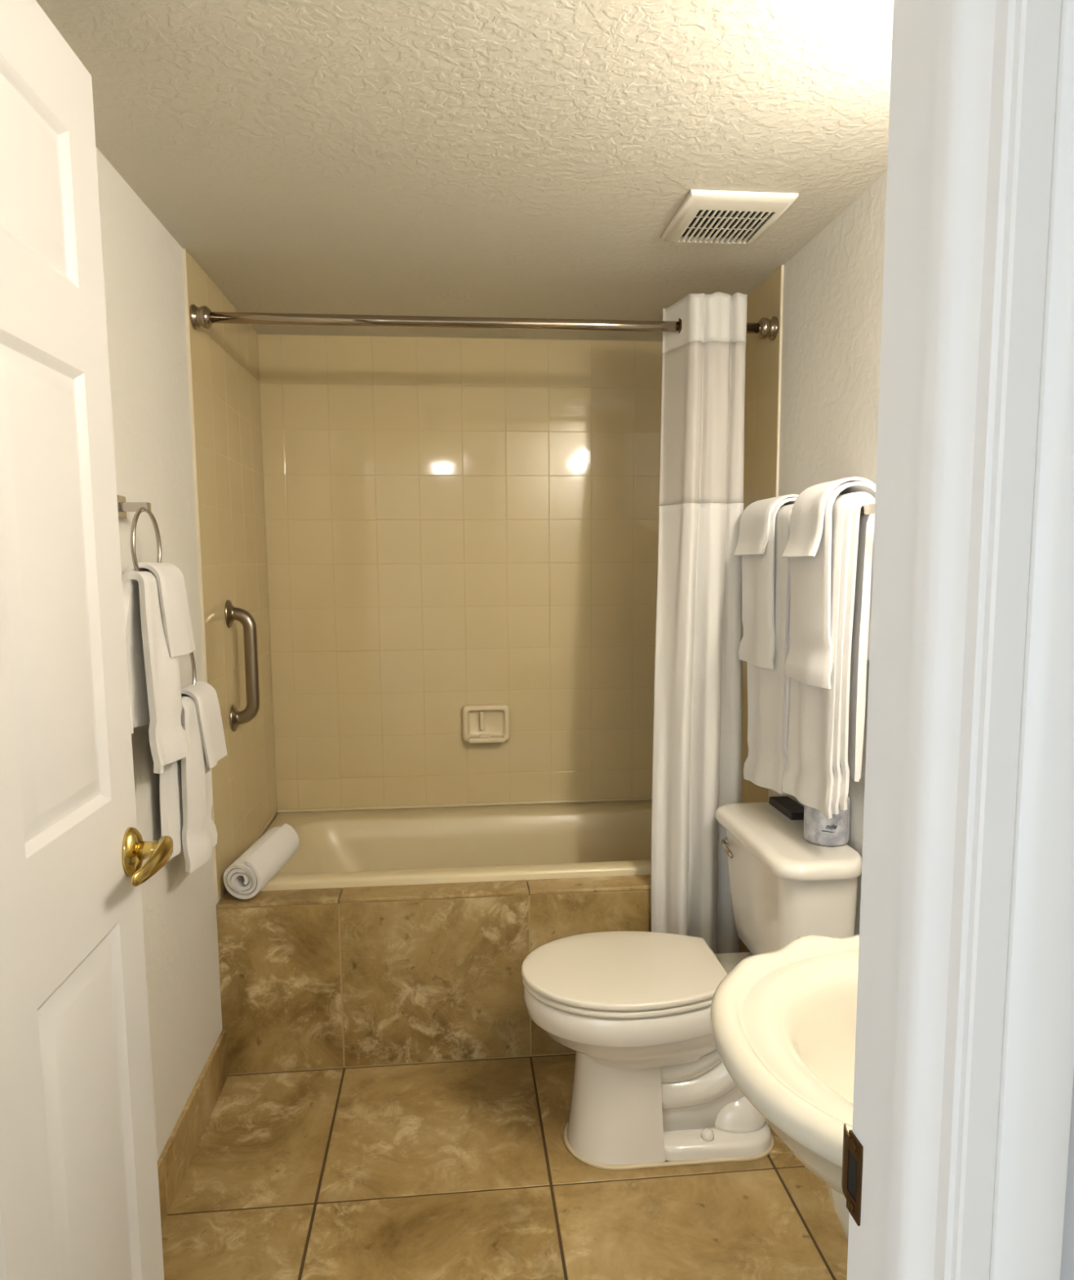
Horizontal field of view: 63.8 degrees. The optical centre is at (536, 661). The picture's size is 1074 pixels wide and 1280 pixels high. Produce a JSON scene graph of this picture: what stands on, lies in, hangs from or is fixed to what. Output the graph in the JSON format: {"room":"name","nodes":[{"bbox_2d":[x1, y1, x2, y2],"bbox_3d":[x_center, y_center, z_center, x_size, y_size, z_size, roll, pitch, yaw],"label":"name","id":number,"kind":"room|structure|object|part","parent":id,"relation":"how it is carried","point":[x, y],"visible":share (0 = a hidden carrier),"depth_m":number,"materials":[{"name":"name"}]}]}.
{"room":"bathroom","nodes":[
{"label":"bathroom","id":0,"kind":"room"},
{"bbox_2d":[95,146,276,1159],"bbox_3d":[-0.871,0.131,1.804,0.126,2.196,2.655,-1,6,-5],"label":"wall","id":1,"kind":"structure","parent":0,"point":[185,403],"depth_m":2.10,"materials":[{"name":"white paint"}]},
{"bbox_2d":[116,494,161,571],"bbox_3d":[-0.777,-0.233,1.674,0.060,0.176,0.154,-1,6,-5],"label":"towel ring","id":2,"kind":"object","parent":1,"relation":"attached to","point":[123,507],"visible":0.68,"depth_m":1.66,"materials":[{"name":"silver metal"}]},
{"bbox_3d":[-0.803,-0.298,1.664,0.008,0.044,0.044,-1,6,-5],"label":"mount plate","id":3,"kind":"part","parent":2,"relation":"part of","materials":[{"name":"silver metal"}]},
{"bbox_3d":[-0.774,-0.299,1.667,0.051,0.018,0.018,-1,6,-5],"label":"post","id":4,"kind":"part","parent":2,"relation":"part of","materials":[{"name":"silver metal"}]},
{"bbox_2d":[121,571,188,773],"bbox_3d":[-0.756,0.014,1.700,0.072,0.384,0.250,-1,6,-5],"label":"hand towel","id":5,"kind":"object","parent":2,"relation":"hanging from","point":[155,700],"visible":0.77,"depth_m":1.66,"materials":[{"name":"white fabric"}]},
{"bbox_2d":[121,562,195,657],"bbox_3d":[-0.763,-0.108,1.761,0.085,0.189,0.199,-1,6,-5],"label":"washcloth","id":6,"kind":"object","parent":5,"relation":"on","point":[178,629],"visible":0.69,"depth_m":1.72,"materials":[{"name":"white fabric"}]},
{"bbox_2d":[189,652,195,684],"bbox_3d":[-0.794,0.019,1.892,0.060,0.176,0.154,-1,6,-5],"label":"towel ring","id":7,"kind":"object","parent":1,"relation":"attached to","point":[192,656],"visible":0.1,"depth_m":1.96,"materials":[{"name":"silver metal"}]},
{"bbox_2d":[159,694,217,872],"bbox_3d":[-0.774,0.261,1.927,0.069,0.376,0.247,-1,6,-5],"label":"hand towel","id":8,"kind":"object","parent":7,"relation":"hanging from","point":[185,784],"visible":0.59,"depth_m":1.87,"materials":[{"name":"white fabric"}]},
{"bbox_2d":[181,681,226,768],"bbox_3d":[-0.781,0.143,1.991,0.084,0.189,0.194,-1,6,-5],"label":"washcloth","id":9,"kind":"object","parent":8,"relation":"on","point":[205,696],"visible":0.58,"depth_m":1.96,"materials":[{"name":"white fabric"}]},
{"bbox_2d":[157,1029,228,1226],"bbox_3d":[-0.758,1.155,1.472,0.011,0.133,1.750,-1,6,-5],"label":"baseboard","id":10,"kind":"structure","parent":1,"relation":"attached to","point":[174,1161],"depth_m":2.01,"materials":[{"name":"beige tile"}]},
{"bbox_2d":[224,600,260,732],"bbox_3d":[-0.835,0.011,2.469,0.076,0.380,0.080,-1,6,-5],"label":"grab bar","id":11,"kind":"object","parent":1,"relation":"attached to","point":[232,613],"visible":1,"depth_m":2.46,"materials":[{"name":"silver metal"}]},
{"bbox_2d":[189,304,778,340],"bbox_3d":[-0.112,-0.877,2.232,1.502,0.060,0.060,-1,6,-5],"label":"shower rod","id":12,"kind":"object","parent":1,"relation":"attached to","point":[202,317],"visible":1,"depth_m":2.21,"materials":[{"name":"silver metal"}]},
{"bbox_3d":[-0.112,-0.877,2.232,1.474,0.027,0.027,-1,6,-5],"label":"rod","id":13,"kind":"part","parent":12,"relation":"part of","materials":[{"name":"silver metal"}]},
{"bbox_2d":[651,292,747,953],"bbox_3d":[0.440,-0.035,2.337,0.252,1.839,0.190,0,6,3],"label":"shower curtain","id":14,"kind":"object","parent":12,"relation":"hanging from","point":[698,732],"visible":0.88,"depth_m":2.29,"materials":[{"name":"white fabric"}]},
{"bbox_3d":[0.440,0.231,2.354,0.255,1.306,0.166,-1,6,-5],"label":"panel","id":15,"kind":"part","parent":14,"relation":"part of","materials":[{"name":"white fabric"}]},
{"bbox_3d":[0.443,-0.627,2.300,0.210,0.411,0.155,-1,6,-5],"label":"sheer panel","id":16,"kind":"part","parent":14,"relation":"part of","materials":[{"name":"white fabric"}]},
{"bbox_2d":[257,333,662,816],"bbox_3d":[-0.183,-0.049,3.132,1.514,2.146,0.121,-1,6,-5],"label":"wall","id":17,"kind":"structure","parent":0,"point":[451,524],"depth_m":3.03,"materials":[{"name":"beige tile"}]},
{"bbox_2d":[462,703,510,743],"bbox_3d":[-0.178,0.221,3.072,0.168,0.132,0.060,-1,6,-5],"label":"soap dish","id":18,"kind":"object","parent":17,"relation":"attached to","point":[482,723],"visible":1,"depth_m":3.08,"materials":[{"name":"beige ceramic"}]},
{"bbox_2d":[35,0,893,341],"bbox_3d":[-0.069,-1.014,1.754,1.754,0.080,2.655,-1,6,-5],"label":"ceiling","id":19,"kind":"structure","parent":0,"point":[475,158],"depth_m":1.57,"materials":[{"name":"beige paint"}]},
{"bbox_2d":[661,189,798,244],"bbox_3d":[0.423,-0.987,1.928,0.230,0.018,0.258,-1,6,-5],"label":"ceiling vent","id":20,"kind":"object","parent":19,"relation":"in","point":[710,214],"visible":1,"depth_m":1.89,"materials":[{"name":"beige plastic"}]},
{"bbox_2d":[216,874,750,1075],"bbox_3d":[-0.100,0.866,2.433,1.514,0.483,0.089,-1,6,-5],"label":"bathtub surround","id":21,"kind":"structure","parent":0,"point":[377,975],"depth_m":2.36,"materials":[{"name":"beige tile"}]},
{"bbox_2d":[161,1053,848,1279],"bbox_3d":[-0.014,1.227,1.604,1.514,0.050,1.850,-1,6,-5],"label":"floor","id":22,"kind":"structure","parent":0,"point":[461,1170],"depth_m":1.89,"materials":[{"name":"brown tile"}]},
{"bbox_2d":[260,797,652,890],"bbox_3d":[-0.138,0.797,2.819,1.498,0.495,0.694,-1,6,-5],"label":"bathtub","id":23,"kind":"object","parent":22,"relation":"on","point":[392,846],"visible":0.21,"depth_m":2.99,"materials":[{"name":"beige ceramic"}]},
{"bbox_2d":[223,823,299,898],"bbox_3d":[-0.768,0.554,2.422,0.111,0.130,0.278,0,6,7],"label":"rolled towel","id":24,"kind":"object","parent":23,"relation":"on","point":[253,869],"visible":1,"depth_m":2.33,"materials":[{"name":"white fabric"}]},
{"bbox_2d":[521,801,862,1169],"bbox_3d":[0.322,0.772,2.042,0.713,0.757,0.490,-1,6,-5],"label":"toilet","id":25,"kind":"object","parent":22,"relation":"on","point":[652,1086],"visible":0.73,"depth_m":1.98,"materials":[{"name":"beige ceramic"}]},
{"bbox_3d":[0.200,0.740,2.038,0.464,0.016,0.372,-1,6,-5],"label":"seat","id":26,"kind":"part","parent":25,"relation":"part of","materials":[{"name":"beige plastic"}]},
{"bbox_3d":[0.203,0.831,2.049,0.465,0.160,0.368,-1,6,-5],"label":"bowl","id":27,"kind":"part","parent":25,"relation":"part of","materials":[{"name":"beige ceramic"}]},
{"bbox_3d":[0.200,0.721,2.036,0.471,0.018,0.378,-1,6,-5],"label":"lid","id":28,"kind":"part","parent":25,"relation":"part of","materials":[{"name":"beige plastic"}]},
{"bbox_3d":[0.477,0.468,2.164,0.015,0.020,0.087,-1,6,-3],"label":"lever arm","id":29,"kind":"part","parent":25,"relation":"part of","materials":[{"name":"silver metal"}]},
{"bbox_2d":[768,795,804,820],"bbox_3d":[0.635,0.365,2.162,0.051,0.018,0.150,-1,6,-5],"label":"tray","id":30,"kind":"object","parent":25,"relation":"on","point":[793,810],"visible":0.8,"depth_m":2.15,"materials":[{"name":"black"}]},
{"bbox_3d":[0.576,0.409,2.026,0.197,0.037,0.490,-1,6,-5],"label":"tank lid","id":31,"kind":"part","parent":25,"relation":"part of","materials":[{"name":"beige ceramic"}]},
{"bbox_3d":[0.589,0.586,2.047,0.175,0.322,0.444,-1,6,-5],"label":"tank","id":32,"kind":"part","parent":25,"relation":"part of","materials":[{"name":"beige ceramic"}]},
{"bbox_2d":[804,795,850,845],"bbox_3d":[0.650,0.348,1.928,0.097,0.104,0.098,-1,6,-5],"label":"roll","id":33,"kind":"object","parent":25,"relation":"on","point":[819,829],"visible":0.51,"depth_m":1.89,"materials":[{"name":"paper"}]},
{"bbox_2d":[822,815,848,832],"bbox_3d":[0.655,0.354,1.885,0.060,0.036,0.011,-1,6,-5],"label":"print","id":34,"kind":"object","parent":33,"relation":"attached to","point":[837,824],"depth_m":1.88,"materials":[{"name":"grey"}]},
{"bbox_2d":[709,933,859,1239],"bbox_3d":[0.494,0.840,1.059,0.560,0.836,0.554,-1,6,-5],"label":"pedestal sink","id":35,"kind":"object","parent":22,"relation":"on","point":[783,1021],"visible":0.34,"depth_m":1.07,"materials":[{"name":"beige ceramic"}]},
{"bbox_2d":[742,171,887,935],"bbox_3d":[0.750,0.102,1.959,0.126,2.196,2.655,-1,6,-5],"label":"wall","id":36,"kind":"structure","parent":0,"point":[812,390],"depth_m":2.03,"materials":[{"name":"white paint"}]},
{"bbox_2d":[860,503,875,515],"bbox_3d":[0.645,-0.322,1.919,0.086,0.048,0.708,-1,6,-5],"label":"towel bar","id":37,"kind":"object","parent":36,"relation":"attached to","point":[866,509],"visible":0.02,"depth_m":1.65,"materials":[{"name":"silver metal"}]},
{"bbox_2d":[743,503,794,794],"bbox_3d":[0.597,-0.025,2.115,0.091,0.706,0.295,-1,6,-5],"label":"bath towel","id":38,"kind":"object","parent":37,"relation":"hanging from","point":[766,764],"visible":0.47,"depth_m":2.06,"materials":[{"name":"white fabric"}]},
{"bbox_2d":[738,497,796,669],"bbox_3d":[0.591,-0.196,2.144,0.117,0.404,0.226,-1,6,-5],"label":"hand towel","id":39,"kind":"object","parent":38,"relation":"on","point":[757,644],"visible":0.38,"depth_m":2.10,"materials":[{"name":"white fabric"}]},
{"bbox_2d":[733,493,799,555],"bbox_3d":[0.587,-0.321,2.137,0.138,0.170,0.203,-1,6,-5],"label":"washcloth","id":40,"kind":"object","parent":39,"relation":"on","point":[754,525],"visible":0.55,"depth_m":2.10,"materials":[{"name":"white fabric"}]},
{"bbox_2d":[782,491,875,818],"bbox_3d":[0.624,-0.015,1.841,0.090,0.667,0.279,-1,6,-5],"label":"bath towel","id":41,"kind":"object","parent":37,"relation":"hanging from","point":[826,731],"visible":0.69,"depth_m":1.74,"materials":[{"name":"white fabric"}]},
{"bbox_2d":[784,481,875,688],"bbox_3d":[0.623,-0.163,1.815,0.130,0.411,0.213,-1,6,-5],"label":"hand towel","id":42,"kind":"object","parent":41,"relation":"on","point":[809,660],"visible":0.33,"depth_m":1.77,"materials":[{"name":"white fabric"}]},
{"bbox_2d":[782,476,875,557],"bbox_3d":[0.617,-0.287,1.798,0.160,0.178,0.164,-1,6,-5],"label":"washcloth","id":43,"kind":"object","parent":42,"relation":"on","point":[807,515],"visible":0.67,"depth_m":1.77,"materials":[{"name":"white fabric"}]},
{"bbox_2d":[1060,1073,1073,1279],"bbox_3d":[0.018,0.103,0.464,4.000,2.440,0.062,-1,6,-5],"label":"wall","id":44,"kind":"structure","parent":0,"point":[1067,1270],"depth_m":0.48,"materials":[{"name":"grey paint"}]},
{"bbox_2d":[841,0,1073,1279],"bbox_3d":[0.232,0.292,0.524,0.057,2.052,0.152,-3,7,-26],"label":"trim","id":45,"kind":"structure","parent":44,"relation":"attached to","point":[955,1157],"depth_m":0.45,"materials":[{"name":"white paint"}]},
{"bbox_3d":[0.216,0.349,0.584,0.003,0.057,0.018,-1,6,-5],"label":"plate","id":46,"kind":"part","parent":45,"relation":"part of","materials":[{"name":"brown metal"}]},
{"bbox_3d":[0.258,0.297,0.469,0.057,2.050,0.015,-1,6,-5],"label":"casing","id":47,"kind":"part","parent":45,"relation":"part of","materials":[{"name":"white paint"}]},
{"bbox_3d":[0.070,0.242,0.541,1.754,2.146,0.050,-1,6,-5],"label":"wall","id":48,"kind":"structure","parent":0,"visible":0},
{"bbox_2d":[0,0,173,1279],"bbox_3d":[-0.571,0.259,0.893,0.158,2.018,0.762,-1,6,-5],"label":"door","id":49,"kind":"structure","parent":48,"relation":"in","point":[79,1188],"depth_m":1.04,"materials":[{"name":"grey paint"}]},
{"bbox_3d":[-0.552,0.730,0.780,0.035,0.640,0.238,-1,6,-5],"label":"panel","id":50,"kind":"part","parent":49,"relation":"part of","materials":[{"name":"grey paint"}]},
{"bbox_3d":[-0.578,-0.690,0.791,0.035,0.109,0.580,-1,6,-5],"label":"rail","id":51,"kind":"part","parent":49,"relation":"part of","materials":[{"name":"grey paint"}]},
{"bbox_3d":[-0.593,-0.560,0.976,0.035,0.191,0.240,-1,6,-5],"label":"panel","id":52,"kind":"part","parent":49,"relation":"part of","materials":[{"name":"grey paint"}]},
{"bbox_3d":[-0.576,-0.395,0.824,0.035,0.104,0.580,-1,6,-5],"label":"rail","id":53,"kind":"part","parent":49,"relation":"part of","materials":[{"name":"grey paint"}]},
{"bbox_3d":[-0.590,-0.080,1.030,0.035,0.568,0.240,-1,6,-5],"label":"panel","id":54,"kind":"part","parent":49,"relation":"part of","materials":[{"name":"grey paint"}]},
{"bbox_3d":[-0.571,0.307,0.903,0.035,0.173,0.580,-1,6,-5],"label":"rail","id":55,"kind":"part","parent":49,"relation":"part of","materials":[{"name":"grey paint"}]},
{"bbox_3d":[-0.585,0.693,1.117,0.035,0.640,0.240,-1,6,-5],"label":"panel","id":56,"kind":"part","parent":49,"relation":"part of","materials":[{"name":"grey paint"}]},
{"bbox_3d":[-0.533,0.275,1.204,0.022,0.038,0.128,-1,6,-5],"label":"lever","id":57,"kind":"part","parent":49,"relation":"part of","materials":[{"name":"gold metal"}]}
]}

